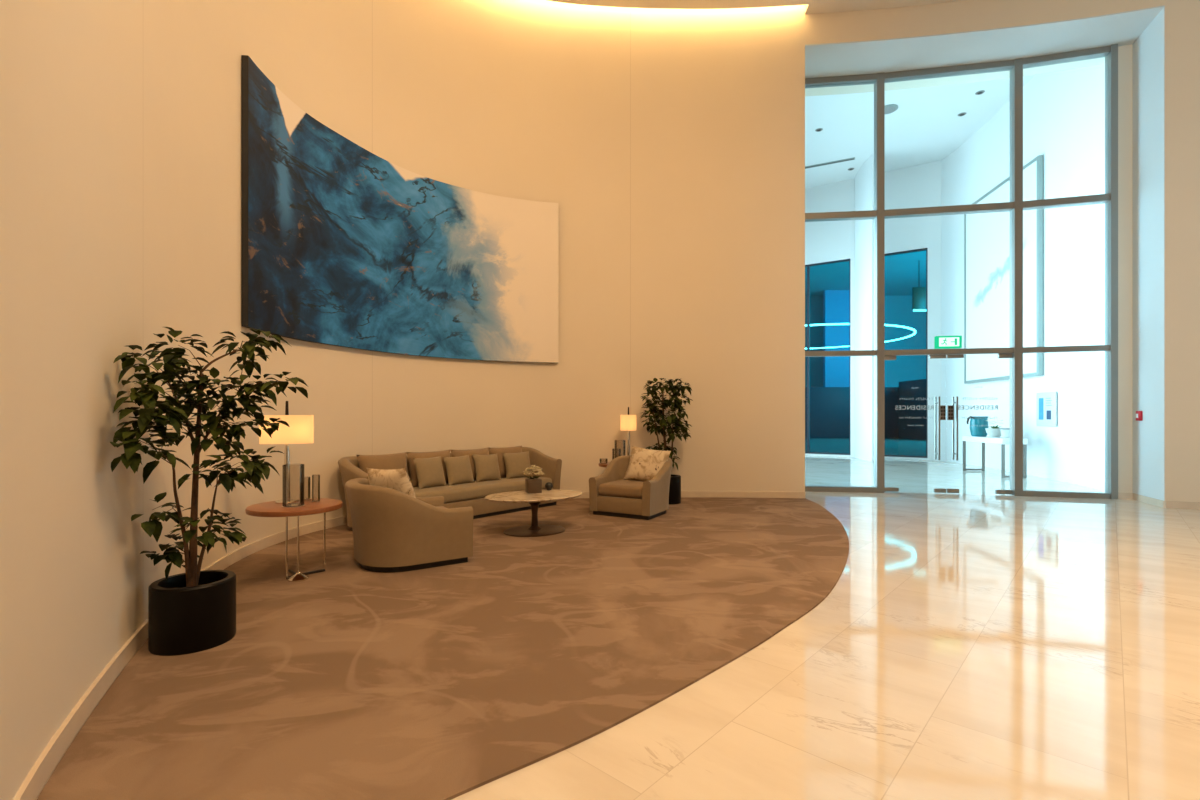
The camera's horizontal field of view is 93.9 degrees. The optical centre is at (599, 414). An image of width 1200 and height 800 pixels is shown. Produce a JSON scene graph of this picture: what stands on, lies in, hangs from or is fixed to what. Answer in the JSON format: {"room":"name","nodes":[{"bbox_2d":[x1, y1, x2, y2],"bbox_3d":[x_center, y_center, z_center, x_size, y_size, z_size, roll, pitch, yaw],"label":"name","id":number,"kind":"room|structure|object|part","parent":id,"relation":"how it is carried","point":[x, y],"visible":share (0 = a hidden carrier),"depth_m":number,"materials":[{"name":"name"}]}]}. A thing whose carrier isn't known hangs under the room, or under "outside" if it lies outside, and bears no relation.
{"room":"lobby","nodes":[
{"label":"lobby","id":0,"kind":"room"},
{"bbox_2d":[0,0,804,799],"bbox_3d":[-1.111,-2.675,6.310,4.741,8.050,9.633,0,0,31],"label":"wall","id":1,"kind":"structure","parent":0,"point":[668,145],"depth_m":6.78,"materials":[{"name":"beige paint"}]},
{"bbox_2d":[241,55,557,362],"bbox_3d":[-2.355,-2.080,7.309,0.968,2.520,4.558,0,0,36],"label":"painting","id":2,"kind":"object","parent":1,"relation":"attached to","point":[343,244],"visible":1,"depth_m":7.23,"materials":[{"name":"paint"}]},
{"bbox_2d":[13,491,804,799],"bbox_3d":[-0.978,1.289,6.234,4.448,0.098,9.088,0,0,31],"label":"baseboard","id":3,"kind":"structure","parent":1,"relation":"attached to","point":[46,763],"depth_m":2.85,"materials":[{"name":"stone"}]},
{"bbox_2d":[37,497,848,799],"bbox_3d":[-0.035,1.344,5.126,6.628,0.012,7.828,0,0,0],"label":"carpet","id":4,"kind":"structure","parent":0,"point":[347,681],"depth_m":3.07,"materials":[{"name":"brown carpet"}]},
{"bbox_2d":[110,327,307,655],"bbox_3d":[-2.263,0.418,3.204,0.924,1.840,0.916,0,0,42],"label":"potted tree","id":5,"kind":"object","parent":4,"relation":"on","point":[194,610],"visible":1,"depth_m":3.20,"materials":[{"name":"green plant"}]},
{"bbox_3d":[-2.400,1.155,3.310,0.420,0.365,0.420,0,0,0],"label":"planter","id":6,"kind":"part","parent":5,"relation":"part of","materials":[{"name":"black ceramic"}]},
{"bbox_2d":[245,498,342,581],"bbox_3d":[-2.520,1.042,4.640,0.710,0.593,0.710,0,0,0],"label":"side table","id":7,"kind":"object","parent":4,"relation":"on","point":[265,509],"visible":0.95,"depth_m":4.53,"materials":[{"name":"brown wood"}]},
{"bbox_2d":[259,401,313,503],"bbox_3d":[-2.649,0.315,4.740,0.400,0.860,0.200,0,0,-22],"label":"table lamp","id":8,"kind":"object","parent":7,"relation":"on","point":[300,430],"visible":0.8,"depth_m":4.68,"materials":[{"name":"white fabric"}]},
{"bbox_3d":[-2.649,0.125,4.740,0.400,0.240,0.200,0,0,-22],"label":"lamp shade","id":9,"kind":"part","parent":8,"relation":"part of","materials":[{"name":"fabric"}]},
{"bbox_3d":[-2.649,0.485,4.740,0.048,0.480,0.048,0,0,-22],"label":"stem","id":10,"kind":"part","parent":8,"relation":"part of","materials":[{"name":"silver metal"}]},
{"bbox_3d":[-2.540,1.054,4.540,0.017,0.528,0.017,0,0,0],"label":"leg","id":11,"kind":"part","parent":7,"relation":"part of","materials":[{"name":"silver metal"}]},
{"bbox_2d":[282,464,304,508],"bbox_3d":[-2.474,0.575,4.520,0.168,0.340,0.168,0,0,0],"label":"glass cylinder","id":12,"kind":"object","parent":7,"relation":"on","point":[285,505],"visible":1,"depth_m":4.49,"materials":[{"name":"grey glass"}]},
{"bbox_3d":[-2.490,1.054,4.620,0.017,0.528,0.017,0,0,0],"label":"leg","id":13,"kind":"part","parent":7,"relation":"part of","materials":[{"name":"silver metal"}]},
{"bbox_2d":[299,477,310,500],"bbox_3d":[-2.566,0.645,4.870,0.096,0.200,0.096,0,0,0],"label":"glass cylinder","id":14,"kind":"object","parent":7,"relation":"on","point":[308,498],"visible":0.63,"depth_m":4.86,"materials":[{"name":"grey glass"}]},
{"bbox_2d":[311,474,320,502],"bbox_3d":[-2.404,0.627,4.740,0.072,0.235,0.072,0,0,0],"label":"glass cylinder","id":15,"kind":"object","parent":7,"relation":"on","point":[313,500],"visible":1,"depth_m":4.74,"materials":[{"name":"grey glass"}]},
{"bbox_3d":[-2.350,1.054,4.780,0.017,0.528,0.017,0,0,0],"label":"leg","id":16,"kind":"part","parent":7,"relation":"part of","materials":[{"name":"silver metal"}]},
{"bbox_2d":[345,478,472,572],"bbox_3d":[-1.801,0.966,5.159,0.975,0.745,0.952,0,0,-34],"label":"armchair","id":17,"kind":"object","parent":4,"relation":"on","point":[394,530],"visible":0.98,"depth_m":4.77,"materials":[{"name":"fabric"}]},
{"bbox_2d":[367,468,415,497],"bbox_3d":[-1.889,0.700,5.104,0.599,0.464,0.244,0,0,35],"label":"throw cushion","id":18,"kind":"object","parent":17,"relation":"on","point":[396,479],"visible":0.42,"depth_m":4.95,"materials":[{"name":"beige fabric"}]},
{"bbox_2d":[338,446,561,530],"bbox_3d":[-1.896,0.909,7.489,0.920,0.859,3.064,0,0,40],"label":"sofa","id":19,"kind":"object","parent":4,"relation":"on","point":[472,495],"visible":0.38,"depth_m":7.27,"materials":[{"name":"fabric"}]},
{"bbox_2d":[356,452,407,473],"bbox_3d":[-2.647,0.709,6.881,0.220,0.470,0.660,-16,-11,39],"label":"cushion","id":20,"kind":"object","parent":19,"relation":"on","point":[398,460],"depth_m":6.80,"materials":[{"name":"beige fabric"}]},
{"bbox_2d":[407,450,449,486],"bbox_3d":[-2.224,0.709,7.375,0.220,0.470,0.660,-16,-11,39],"label":"cushion","id":21,"kind":"object","parent":19,"relation":"on","point":[411,470],"depth_m":7.25,"materials":[{"name":"beige fabric"}]},
{"bbox_2d":[413,456,446,488],"bbox_3d":[-2.172,0.740,7.165,0.189,0.387,0.440,0,0,35],"label":"throw cushion","id":22,"kind":"object","parent":19,"relation":"on","point":[430,473],"visible":1,"depth_m":7.09,"materials":[{"name":"beige fabric"}]},
{"bbox_2d":[443,455,474,485],"bbox_3d":[-1.885,0.744,7.499,0.188,0.385,0.435,0,0,38],"label":"throw cushion","id":23,"kind":"object","parent":19,"relation":"on","point":[459,471],"visible":1,"depth_m":7.42,"materials":[{"name":"beige fabric"}]},
{"bbox_2d":[450,447,488,479],"bbox_3d":[-1.796,0.709,7.877,0.220,0.470,0.660,-16,-11,39],"label":"cushion","id":24,"kind":"object","parent":19,"relation":"on","point":[484,451],"depth_m":7.77,"materials":[{"name":"beige fabric"}]},
{"bbox_2d":[413,477,551,502],"bbox_3d":[-1.797,1.006,7.404,0.660,0.160,2.670,0,0,40],"label":"seat cushion","id":25,"kind":"object","parent":19,"relation":"on","point":[474,492],"depth_m":7.20,"materials":[{"name":"beige fabric"}]},
{"bbox_2d":[472,454,500,481],"bbox_3d":[-1.585,0.744,7.866,0.188,0.393,0.442,0,0,43],"label":"throw cushion","id":26,"kind":"object","parent":19,"relation":"on","point":[486,466],"visible":1,"depth_m":7.79,"materials":[{"name":"beige fabric"}]},
{"bbox_3d":[-1.584,1.188,7.223,0.100,0.200,2.720,0,0,40],"label":"rail","id":27,"kind":"part","parent":19,"relation":"part of","materials":[{"name":"fabric"}]},
{"bbox_2d":[489,446,521,477],"bbox_3d":[-1.380,0.709,8.364,0.220,0.470,0.660,-16,-11,39],"label":"cushion","id":28,"kind":"object","parent":19,"relation":"on","point":[518,449],"depth_m":8.19,"materials":[{"name":"beige fabric"}]},
{"bbox_2d":[502,451,532,478],"bbox_3d":[-1.208,0.744,8.230,0.440,0.390,0.188,0,0,-34],"label":"throw cushion","id":29,"kind":"object","parent":19,"relation":"on","point":[515,463],"visible":0.91,"depth_m":8.15,"materials":[{"name":"beige fabric"}]},
{"bbox_2d":[485,489,581,536],"bbox_3d":[-0.750,1.129,6.430,1.150,0.418,0.800,0,0,-28],"label":"coffee table","id":30,"kind":"object","parent":4,"relation":"on","point":[535,529],"visible":0.95,"depth_m":6.36,"materials":[{"name":"stone"}]},
{"bbox_2d":[523,465,543,492],"bbox_3d":[-0.775,0.759,6.622,0.257,0.322,0.238,0,0,11],"label":"flower vase","id":31,"kind":"object","parent":30,"relation":"on","point":[532,485],"visible":1,"depth_m":6.56,"materials":[{"name":"brown ceramic"}]},
{"bbox_2d":[545,482,552,489],"bbox_3d":[-0.619,0.871,6.800,0.100,0.098,0.100,0,0,0],"label":"bud vase","id":32,"kind":"object","parent":30,"relation":"on","point":[548,485],"visible":1,"depth_m":6.77,"materials":[{"name":"black"}]},
{"bbox_2d":[598,462,608,467],"bbox_3d":[0.330,1.042,8.560,0.710,0.593,0.710,0,0,38],"label":"side table","id":33,"kind":"object","parent":4,"relation":"on","point":[599,464],"visible":0.19,"depth_m":8.39,"materials":[{"name":"brown wood"}]},
{"bbox_2d":[612,448,620,459],"bbox_3d":[0.243,0.625,8.260,0.136,0.240,0.136,0,0,0],"label":"glass cylinder","id":34,"kind":"object","parent":33,"relation":"on","point":[615,448],"visible":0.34,"depth_m":8.28,"materials":[{"name":"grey glass"}]},
{"bbox_2d":[615,440,624,457],"bbox_3d":[0.301,0.565,8.420,0.176,0.360,0.176,0,0,0],"label":"glass cylinder","id":35,"kind":"object","parent":33,"relation":"on","point":[615,440],"visible":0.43,"depth_m":8.37,"materials":[{"name":"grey glass"}]},
{"bbox_2d":[620,407,635,454],"bbox_3d":[0.439,0.315,8.620,0.200,0.860,0.400,0,0,18],"label":"table lamp","id":36,"kind":"object","parent":33,"relation":"on","point":[627,422],"visible":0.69,"depth_m":8.46,"materials":[{"name":"beige fabric"}]},
{"bbox_3d":[0.439,0.125,8.620,0.200,0.240,0.400,0,0,18],"label":"lamp shade","id":37,"kind":"part","parent":36,"relation":"part of","materials":[{"name":"fabric"}]},
{"bbox_3d":[0.439,0.485,8.620,0.048,0.480,0.048,0,0,18],"label":"stem","id":38,"kind":"part","parent":36,"relation":"part of","materials":[{"name":"silver metal"}]},
{"bbox_2d":[589,455,672,519],"bbox_3d":[0.484,0.966,7.693,0.952,0.745,0.975,0,0,30],"label":"armchair","id":39,"kind":"object","parent":4,"relation":"on","point":[610,494],"visible":0.84,"depth_m":7.36,"materials":[{"name":"fabric"}]},
{"bbox_3d":[0.273,1.183,7.321,0.680,0.200,0.100,0,0,30],"label":"rail","id":40,"kind":"part","parent":39,"relation":"part of","materials":[{"name":"fabric"}]},
{"bbox_2d":[598,479,643,497],"bbox_3d":[0.424,0.995,7.586,0.655,0.150,0.720,0,0,30],"label":"seat cushion","id":41,"kind":"object","parent":39,"relation":"on","point":[607,488],"depth_m":7.34,"materials":[{"name":"beige fabric"}]},
{"bbox_2d":[624,446,670,480],"bbox_3d":[0.654,0.700,7.768,0.639,0.512,0.257,0,0,29],"label":"throw cushion","id":42,"kind":"object","parent":39,"relation":"on","point":[644,464],"visible":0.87,"depth_m":7.70,"materials":[{"name":"beige fabric"}]},
{"bbox_2d":[640,378,692,504],"bbox_3d":[1.007,0.384,8.517,0.830,1.908,0.658,0,0,0],"label":"potted tree","id":43,"kind":"object","parent":4,"relation":"on","point":[675,480],"visible":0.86,"depth_m":8.47,"materials":[{"name":"green plant"}]},
{"bbox_3d":[1.030,1.133,8.520,0.400,0.410,0.400,0,0,0],"label":"planter","id":44,"kind":"part","parent":43,"relation":"part of","materials":[{"name":"black ceramic"}]},
{"bbox_2d":[36,438,1199,799],"bbox_3d":[6.000,1.450,12.000,34.000,0.200,48.000,0,0,0],"label":"floor","id":45,"kind":"structure","parent":0,"point":[980,644],"depth_m":2.89,"materials":[{"name":"beige stone"}]},
{"bbox_2d":[962,436,1027,477],"bbox_3d":[8.885,0.932,12.670,0.500,0.835,1.609,0,0,6],"label":"console table","id":46,"kind":"object","parent":45,"relation":"on","point":[995,440],"visible":0.87,"depth_m":12.15,"materials":[{"name":"white paint"}]},
{"bbox_3d":[8.752,0.993,13.453,0.045,0.715,0.050,0,0,6],"label":"leg","id":47,"kind":"part","parent":46,"relation":"part of","materials":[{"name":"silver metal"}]},
{"bbox_2d":[967,416,988,436],"bbox_3d":[8.833,0.276,13.072,0.378,0.479,0.520,0,0,44],"label":"pitcher","id":48,"kind":"object","parent":46,"relation":"on","point":[975,431],"visible":0.93,"depth_m":12.99,"materials":[{"name":"teal ceramic"}]},
{"bbox_3d":[9.180,0.993,13.408,0.045,0.715,0.050,0,0,6],"label":"leg","id":49,"kind":"part","parent":46,"relation":"part of","materials":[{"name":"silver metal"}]},
{"bbox_2d":[985,428,1000,436],"bbox_3d":[8.935,0.415,12.665,0.370,0.200,0.370,0,0,-11],"label":"bowl","id":50,"kind":"object","parent":46,"relation":"on","point":[992,432],"depth_m":12.57,"materials":[{"name":"ceramic"}]},
{"bbox_2d":[985,418,1003,436],"bbox_3d":[8.942,0.298,12.681,0.374,0.434,0.403,0,0,34],"label":"potted orchid","id":51,"kind":"object","parent":46,"relation":"on","point":[994,431],"visible":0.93,"depth_m":12.59,"materials":[{"name":"ceramic"}]},
{"bbox_3d":[8.590,0.993,11.932,0.045,0.715,0.050,0,0,6],"label":"leg","id":52,"kind":"part","parent":46,"relation":"part of","materials":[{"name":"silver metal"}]},
{"bbox_2d":[1000,428,1009,437],"bbox_3d":[8.918,0.407,12.224,0.310,0.215,0.310,0,0,0],"label":"ceramic pot","id":53,"kind":"object","parent":46,"relation":"on","point":[1005,432],"visible":0.49,"depth_m":12.15,"materials":[{"name":"white ceramic"}]},
{"bbox_3d":[9.018,0.993,11.887,0.045,0.715,0.050,0,0,6],"label":"leg","id":54,"kind":"part","parent":46,"relation":"part of","materials":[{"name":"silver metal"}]},
{"bbox_2d":[548,0,965,13],"bbox_3d":[4.372,-6.440,1.480,17.343,0.080,14.960,0,0,0],"label":"ceiling","id":55,"kind":"structure","parent":0,"point":[815,6],"depth_m":8.72,"materials":[{"name":"paint"}]},
{"bbox_2d":[823,290,849,386],"bbox_3d":[14.600,-3.150,34.600,1.500,9.000,0.300,0,0,0],"label":"wall panel","id":56,"kind":"object","parent":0,"point":[836,303],"visible":0.64,"depth_m":34.45,"materials":[{"name":"teal"}]},
{"bbox_2d":[855,155,873,461],"bbox_3d":[7.930,-3.050,16.836,0.161,8.800,1.587,0,0,8],"label":"wall pier","id":57,"kind":"object","parent":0,"point":[864,179],"visible":0.95,"depth_m":16.48,"materials":[{"name":"white paint"}]},
{"bbox_2d":[805,296,925,439],"bbox_3d":[13.979,-3.150,24.024,24.357,9.000,24.296,0,0,0],"label":"wall","id":58,"kind":"structure","parent":0,"point":[829,406],"depth_m":31.75,"materials":[{"name":"blue paint"}]},
{"bbox_2d":[805,251,925,295],"bbox_3d":[14.000,-7.700,24.000,24.000,0.100,24.000,0,0,0],"label":"ceiling","id":59,"kind":"structure","parent":0,"point":[903,272],"depth_m":30.82,"materials":[{"name":"blue paint"}]},
{"bbox_2d":[805,323,849,325],"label":"ring light","id":60,"kind":"object","parent":59,"relation":"hanging from","point":[829,323],"depth_m":23.54,"materials":[{"name":"grey metal"}]},
{"bbox_2d":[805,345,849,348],"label":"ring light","id":61,"kind":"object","parent":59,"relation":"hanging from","point":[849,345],"depth_m":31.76,"materials":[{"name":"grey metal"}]},
{"bbox_2d":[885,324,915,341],"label":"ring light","id":62,"kind":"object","parent":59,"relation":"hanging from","point":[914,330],"depth_m":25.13,"materials":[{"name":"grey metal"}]},
{"bbox_2d":[912,287,925,310],"bbox_3d":[15.836,-6.378,27.785,0.620,2.544,0.130,0,0,0],"label":"pendant light","id":63,"kind":"object","parent":59,"relation":"hanging from","point":[918,293],"visible":0.98,"depth_m":27.75,"materials":[{"name":"teal glass"}]},
{"bbox_2d":[805,160,940,460],"bbox_3d":[6.525,-3.050,18.779,8.408,8.800,0.200,0,0,33],"label":"wall","id":64,"kind":"structure","parent":0,"point":[918,186],"depth_m":17.02,"materials":[{"name":"white paint"}]},
{"bbox_2d":[805,259,849,454],"bbox_3d":[6.995,-1.830,18.473,2.445,6.240,0.100,0,0,33],"label":"window","id":65,"kind":"structure","parent":64,"relation":"in","point":[845,260],"depth_m":18.50,"materials":[{"name":"blue glass"}]},
{"bbox_2d":[885,248,927,457],"bbox_3d":[9.250,-1.830,17.008,1.288,6.240,0.100,0,0,33],"label":"window","id":66,"kind":"structure","parent":64,"relation":"in","point":[923,249],"depth_m":16.65,"materials":[{"name":"blue glass"}]},
{"bbox_2d":[805,75,1034,188],"bbox_3d":[6.650,-7.500,15.135,7.300,0.100,11.870,0,0,0],"label":"ceiling","id":67,"kind":"structure","parent":0,"point":[925,127],"depth_m":14.44,"materials":[{"name":"white paint"}]},
{"bbox_2d":[805,157,854,168],"bbox_3d":[6.731,-7.438,16.610,1.516,0.024,0.120,0,0,27],"label":"ceiling vent","id":68,"kind":"object","parent":67,"relation":"in","point":[853,158],"visible":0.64,"depth_m":16.55,"materials":[{"name":"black metal"}]},
{"bbox_2d":[885,104,897,113],"bbox_3d":[7.025,-7.433,13.660,0.440,0.034,0.440,0,0,0],"label":"ceiling speaker","id":69,"kind":"object","parent":67,"relation":"attached to","point":[890,108],"visible":0.62,"depth_m":13.57,"materials":[{"name":"silver metal"}]},
{"bbox_2d":[885,106,895,113],"bbox_3d":[7.025,-7.418,13.660,0.340,0.004,0.340,0,0,0],"label":"grille","id":70,"kind":"object","parent":69,"relation":"attached to","point":[888,109],"depth_m":13.62,"materials":[{"name":"grey metal"}]},
{"bbox_2d":[975,90,984,94],"bbox_3d":[8.794,-7.442,12.960,0.190,0.016,0.190,0,0,0],"label":"recessed light","id":71,"kind":"object","parent":67,"relation":"in","point":[981,91],"visible":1,"depth_m":12.94,"materials":[{"name":"grey metal"}]},
{"bbox_2d":[805,5,1164,77],"bbox_3d":[5.715,-5.910,9.066,5.516,0.021,1.052,0,0,10],"label":"soffit","id":72,"kind":"structure","parent":0,"point":[1121,28],"depth_m":8.95,"materials":[{"name":"white paint"}]},
{"bbox_2d":[805,0,1164,95],"bbox_3d":[6.030,-6.760,9.292,6.386,1.680,1.607,0,0,10],"label":"wall","id":73,"kind":"structure","parent":0,"point":[968,15],"depth_m":8.77,"materials":[{"name":"beige paint"}]},
{"bbox_2d":[805,44,1117,498],"bbox_3d":[5.646,-2.285,9.550,5.366,7.270,0.300,0,0,11],"label":"window","id":74,"kind":"structure","parent":73,"relation":"in","point":[1016,205],"depth_m":9.29,"materials":[{"name":"grey metal"}]},
{"bbox_2d":[885,355,945,492],"bbox_3d":[5.418,0.159,9.648,0.994,2.362,0.181,0,0,10],"label":"door","id":75,"kind":"structure","parent":74,"relation":"attached to","point":[941,408],"depth_m":9.61,"materials":[{"name":"clear glass"}]},
{"bbox_3d":[5.782,0.235,9.631,0.031,1.080,0.082,0,0,10],"label":"handle","id":76,"kind":"part","parent":75,"relation":"part of","materials":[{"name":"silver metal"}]},
{"bbox_3d":[5.764,0.235,9.534,0.031,1.080,0.082,0,0,10],"label":"handle","id":77,"kind":"part","parent":75,"relation":"part of","materials":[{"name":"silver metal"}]},
{"bbox_2d":[934,336,961,348],"bbox_3d":[5.921,-1.230,9.523,0.400,0.210,0.095,0,0,10],"label":"exit sign","id":78,"kind":"object","parent":74,"relation":"attached to","point":[940,342],"visible":1,"depth_m":9.49,"materials":[{"name":"green plastic"}]},
{"bbox_3d":[5.910,-2.270,9.557,2.050,2.310,0.014,0,0,10],"label":"pane","id":79,"kind":"part","parent":74,"relation":"part of","materials":[{"name":"glass"}]},
{"bbox_2d":[946,353,1011,494],"bbox_3d":[6.402,0.159,9.467,0.994,2.362,0.181,0,0,10],"label":"door","id":80,"kind":"structure","parent":74,"relation":"attached to","point":[950,408],"depth_m":9.46,"materials":[{"name":"clear glass"}]},
{"bbox_3d":[6.056,0.235,9.581,0.031,1.080,0.082,0,0,10],"label":"handle","id":81,"kind":"part","parent":80,"relation":"part of","materials":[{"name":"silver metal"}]},
{"bbox_3d":[6.038,0.235,9.484,0.031,1.080,0.082,0,0,10],"label":"handle","id":82,"kind":"part","parent":80,"relation":"part of","materials":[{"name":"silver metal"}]},
{"bbox_2d":[941,64,1104,486],"bbox_3d":[9.533,-3.050,12.780,0.756,8.800,7.709,0,0,12],"label":"wall","id":83,"kind":"structure","parent":0,"point":[1064,111],"depth_m":11.62,"materials":[{"name":"white paint"}]},
{"bbox_2d":[964,155,1042,383],"bbox_3d":[9.662,-3.190,13.560,0.090,4.710,3.215,0,0,8],"label":"framed picture","id":84,"kind":"object","parent":83,"relation":"attached to","point":[986,235],"visible":0.83,"depth_m":13.53,"materials":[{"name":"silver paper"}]},
{"bbox_2d":[940,457,1104,491],"bbox_3d":[9.406,1.305,12.812,0.520,0.090,7.505,0,0,12],"label":"baseboard","id":85,"kind":"structure","parent":83,"relation":"attached to","point":[1048,476],"depth_m":11.84,"materials":[{"name":"white paint"}]},
{"bbox_2d":[1036,392,1056,426],"bbox_3d":[9.416,-0.110,11.818,0.025,0.720,0.713,0,0,12],"label":"notice","id":86,"kind":"object","parent":83,"relation":"attached to","point":[1046,402],"visible":1,"depth_m":11.79,"materials":[{"name":"paper"}]},
{"bbox_2d":[1118,44,1132,492],"bbox_3d":[8.682,-2.285,8.539,0.955,7.270,1.084,0,0,6],"label":"wall","id":87,"kind":"structure","parent":0,"point":[1125,53],"depth_m":8.95,"materials":[{"name":"beige paint"}]},
{"bbox_2d":[1136,411,1142,420],"bbox_3d":[8.374,0.020,8.700,0.055,0.150,0.100,0,0,21],"label":"fire alarm","id":88,"kind":"object","parent":87,"relation":"attached to","point":[1139,414],"visible":1,"depth_m":8.66,"materials":[{"name":"red plastic"}]},
{"bbox_2d":[1118,493,1164,507],"bbox_3d":[8.225,1.300,8.551,0.225,0.100,0.880,0,0,21],"label":"baseboard reveal","id":89,"kind":"structure","parent":87,"relation":"attached to","point":[1141,498],"depth_m":8.63,"materials":[{"name":"stone"}]},
{"bbox_2d":[1133,7,1164,500],"bbox_3d":[8.327,-2.335,8.511,0.006,7.170,0.880,0,0,21],"label":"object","id":90,"kind":"structure","parent":87,"relation":"attached to","point":[1149,47],"depth_m":8.46,"materials":[{"name":"white paint"}]},
{"bbox_2d":[1165,0,1199,501],"bbox_3d":[11.976,-2.525,1.594,2.985,7.750,15.230,0,0,-19],"label":"wall","id":91,"kind":"structure","parent":0,"point":[1182,17],"depth_m":8.02,"materials":[{"name":"beige paint"}]},
{"bbox_2d":[1165,501,1199,509],"bbox_3d":[10.182,1.300,6.730,4.848,0.100,0.477,0,0,39],"label":"baseboard","id":92,"kind":"structure","parent":91,"relation":"attached to","point":[1168,504],"depth_m":8.02,"materials":[{"name":"stone"}]}
]}

